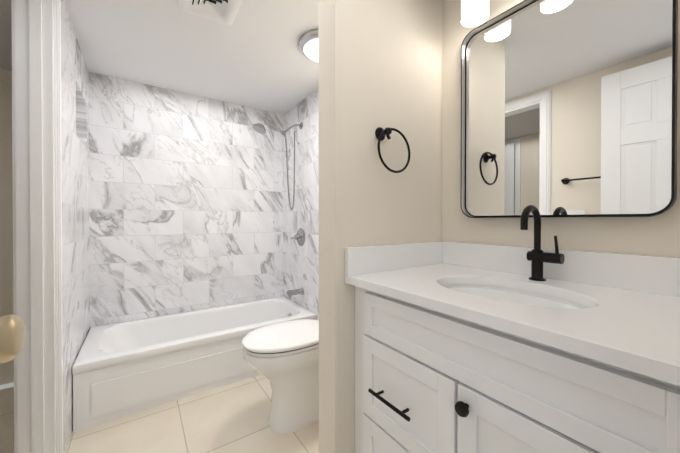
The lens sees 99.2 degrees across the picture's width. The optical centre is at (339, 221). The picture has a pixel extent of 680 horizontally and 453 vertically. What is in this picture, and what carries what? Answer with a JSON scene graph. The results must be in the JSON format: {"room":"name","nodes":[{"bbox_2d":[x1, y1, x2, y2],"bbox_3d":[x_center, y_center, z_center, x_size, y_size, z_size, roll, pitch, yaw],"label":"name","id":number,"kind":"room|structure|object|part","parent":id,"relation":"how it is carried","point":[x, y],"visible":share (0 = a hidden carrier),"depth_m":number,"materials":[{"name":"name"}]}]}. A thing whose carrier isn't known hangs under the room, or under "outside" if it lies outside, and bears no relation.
{"room":"bathroom","nodes":[
{"label":"bathroom","id":0,"kind":"room"},
{"bbox_2d":[0,69,13,384],"bbox_3d":[-2.415,0.014,1.872,1.033,2.150,0.100,0,0,-35],"label":"wall","id":1,"kind":"structure","parent":0,"point":[6,253],"depth_m":1.93,"materials":[{"name":"beige paint"}]},
{"bbox_2d":[0,315,25,362],"bbox_3d":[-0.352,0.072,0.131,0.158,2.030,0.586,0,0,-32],"label":"door knob","id":2,"kind":"object","parent":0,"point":[12,333],"depth_m":0.36,"materials":[{"name":"gold metal"}]},
{"bbox_2d":[0,374,318,452],"bbox_3d":[-0.554,1.121,0.564,2.845,0.050,4.023,0,0,-35],"label":"floor","id":3,"kind":"structure","parent":0,"point":[231,418],"depth_m":1.52,"materials":[{"name":"tile"}]},
{"bbox_2d":[72,296,316,431],"bbox_3d":[-0.968,0.912,2.170,1.446,0.350,0.671,0,0,-35],"label":"bathtub","id":4,"kind":"object","parent":3,"relation":"on","point":[123,369],"visible":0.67,"depth_m":1.82,"materials":[{"name":"white ceramic"}]},
{"bbox_2d":[242,318,318,433],"bbox_3d":[-0.186,0.684,1.664,0.733,0.812,0.420,0,0,-35],"label":"toilet","id":5,"kind":"object","parent":3,"relation":"on","point":[282,358],"visible":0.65,"depth_m":1.51,"materials":[{"name":"white ceramic"}]},
{"bbox_3d":[-0.266,0.631,1.608,0.538,0.046,0.358,0,0,-35],"label":"seat","id":6,"kind":"part","parent":5,"relation":"part of","materials":[{"name":"white plastic"}]},
{"bbox_2d":[345,205,679,452],"bbox_3d":[0.485,0.521,0.848,0.574,1.148,0.853,0,0,-35],"label":"bathroom vanity","id":7,"kind":"object","parent":3,"relation":"on","point":[461,347],"visible":1,"depth_m":0.71,"materials":[{"name":"white paint"}]},
{"bbox_2d":[345,241,679,385],"bbox_3d":[0.490,0.159,0.850,0.561,0.128,0.853,0,0,-35],"label":"countertop","id":8,"kind":"structure","parent":7,"relation":"on","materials":[{"name":"white stone"}]},
{"bbox_2d":[442,284,588,308],"bbox_3d":[0.480,0.297,0.843,0.326,0.148,0.451,0,0,-35],"label":"basin","id":9,"kind":"object","parent":8,"relation":"in","point":[511,293],"depth_m":0.91,"materials":[{"name":"white ceramic"}]},
{"bbox_2d":[520,205,564,280],"bbox_3d":[0.636,0.070,0.922,0.130,0.248,0.096,0,0,-35],"label":"faucet","id":10,"kind":"object","parent":8,"relation":"on","point":[536,255],"depth_m":0.95,"materials":[{"name":"black metal"}]},
{"bbox_2d":[0,0,318,113],"bbox_3d":[-0.892,-1.049,1.042,2.845,0.086,2.985,0,0,-35],"label":"ceiling","id":11,"kind":"structure","parent":0,"point":[252,56],"depth_m":1.74,"materials":[{"name":"white paint"}]},
{"bbox_2d":[178,0,242,25],"bbox_3d":[-0.619,-1.037,1.377,0.250,0.014,0.250,0,0,-35],"label":"ceiling vent","id":12,"kind":"object","parent":11,"relation":"in","point":[224,12],"visible":1,"depth_m":1.41,"materials":[{"name":"white plastic"}]},
{"bbox_2d":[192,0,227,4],"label":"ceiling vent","id":13,"kind":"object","parent":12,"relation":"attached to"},
{"bbox_2d":[299,28,318,62],"bbox_3d":[-0.089,-1.014,1.714,0.304,0.064,0.304,0,0,-35],"label":"ceiling light","id":14,"kind":"object","parent":11,"relation":"attached to","point":[309,45],"visible":0.35,"depth_m":1.65,"materials":[{"name":"white glass"}]},
{"bbox_2d":[319,0,441,452],"bbox_3d":[0.199,0.025,1.238,0.603,2.136,0.115,0,0,-35],"label":"wall","id":15,"kind":"structure","parent":0,"point":[380,63],"depth_m":1.10,"materials":[{"name":"beige paint"}]},
{"bbox_2d":[375,127,409,172],"bbox_3d":[0.205,-0.279,1.136,0.175,0.181,0.055,0,0,-35],"label":"towel ring","id":16,"kind":"object","parent":15,"relation":"attached to","point":[381,134],"visible":1,"depth_m":1.12,"materials":[{"name":"black metal"}]},
{"bbox_2d":[442,0,679,257],"bbox_3d":[0.283,0.021,1.748,0.115,2.136,2.803,0,0,-35],"label":"wall","id":17,"kind":"structure","parent":0,"point":[657,235],"depth_m":1.11,"materials":[{"name":"beige paint"}]},
{"bbox_2d":[283,88,318,319],"bbox_3d":[-0.339,0.017,2.540,0.010,2.136,0.793,0,0,-35],"label":"wall tile","id":18,"kind":"structure","parent":17,"relation":"attached to","point":[300,267],"depth_m":2.50,"materials":[{"name":"stone"}]},
{"bbox_2d":[253,122,302,210],"bbox_3d":[-0.512,-0.478,2.405,0.425,0.772,0.112,0,0,-35],"label":"shower head","id":19,"kind":"object","parent":18,"relation":"attached to","point":[259,128],"visible":1,"depth_m":2.44},
{"bbox_2d":[287,288,303,297],"bbox_3d":[-0.385,0.607,2.476,0.140,0.064,0.060,0,0,-35],"label":"tub spout","id":20,"kind":"object","parent":18,"relation":"attached to","point":[290,293],"visible":1,"depth_m":2.46,"materials":[{"name":"silver metal"}]},
{"bbox_2d":[290,228,304,245],"bbox_3d":[-0.370,0.136,2.520,0.063,0.156,0.164,0,0,-35],"label":"shower valve","id":21,"kind":"object","parent":18,"relation":"attached to","point":[299,236],"visible":1,"depth_m":2.50,"materials":[{"name":"silver metal"}]},
{"bbox_2d":[461,0,488,26],"bbox_3d":[0.663,-0.897,0.964,0.140,0.217,0.564,0,0,-35],"label":"sconce","id":22,"kind":"object","parent":17,"relation":"attached to","point":[474,13],"visible":1,"depth_m":1.12,"materials":[{"name":"white glass"}]},
{"bbox_2d":[461,0,677,217],"bbox_3d":[0.704,-0.403,1.003,0.032,0.777,0.606,0,0,-35],"label":"mirror","id":23,"kind":"object","parent":17,"relation":"attached to","point":[568,108],"visible":0.96,"depth_m":0.94,"materials":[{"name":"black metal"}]},
{"bbox_3d":[-1.191,0.017,2.498,1.692,2.136,0.105,0,0,-35],"label":"wall","id":24,"kind":"structure","parent":0,"visible":0},
{"bbox_2d":[89,72,282,327],"bbox_3d":[-1.163,-0.147,2.447,1.452,1.806,0.010,0,0,-35],"label":"wall tile","id":25,"kind":"structure","parent":24,"relation":"attached to","point":[186,201],"depth_m":2.34,"materials":[{"name":"stone"}]},
{"bbox_3d":[-1.019,0.027,0.850,0.105,2.136,2.803,0,0,-35],"label":"wall","id":26,"kind":"structure","parent":0,"visible":0},
{"bbox_2d":[11,0,62,452],"bbox_3d":[-1.056,0.039,0.908,0.138,2.110,0.850,0,0,-35],"label":"door frame","id":27,"kind":"structure","parent":26,"relation":"attached to","point":[37,207],"depth_m":1.19,"materials":[{"name":"white paint"}]},
{"bbox_2d":[61,0,89,452],"bbox_3d":[-1.544,0.022,1.639,0.093,2.136,0.888,0,0,-35],"label":"wall tile","id":28,"kind":"structure","parent":26,"relation":"attached to","point":[75,200],"depth_m":1.54,"materials":[{"name":"stone"}]}
]}

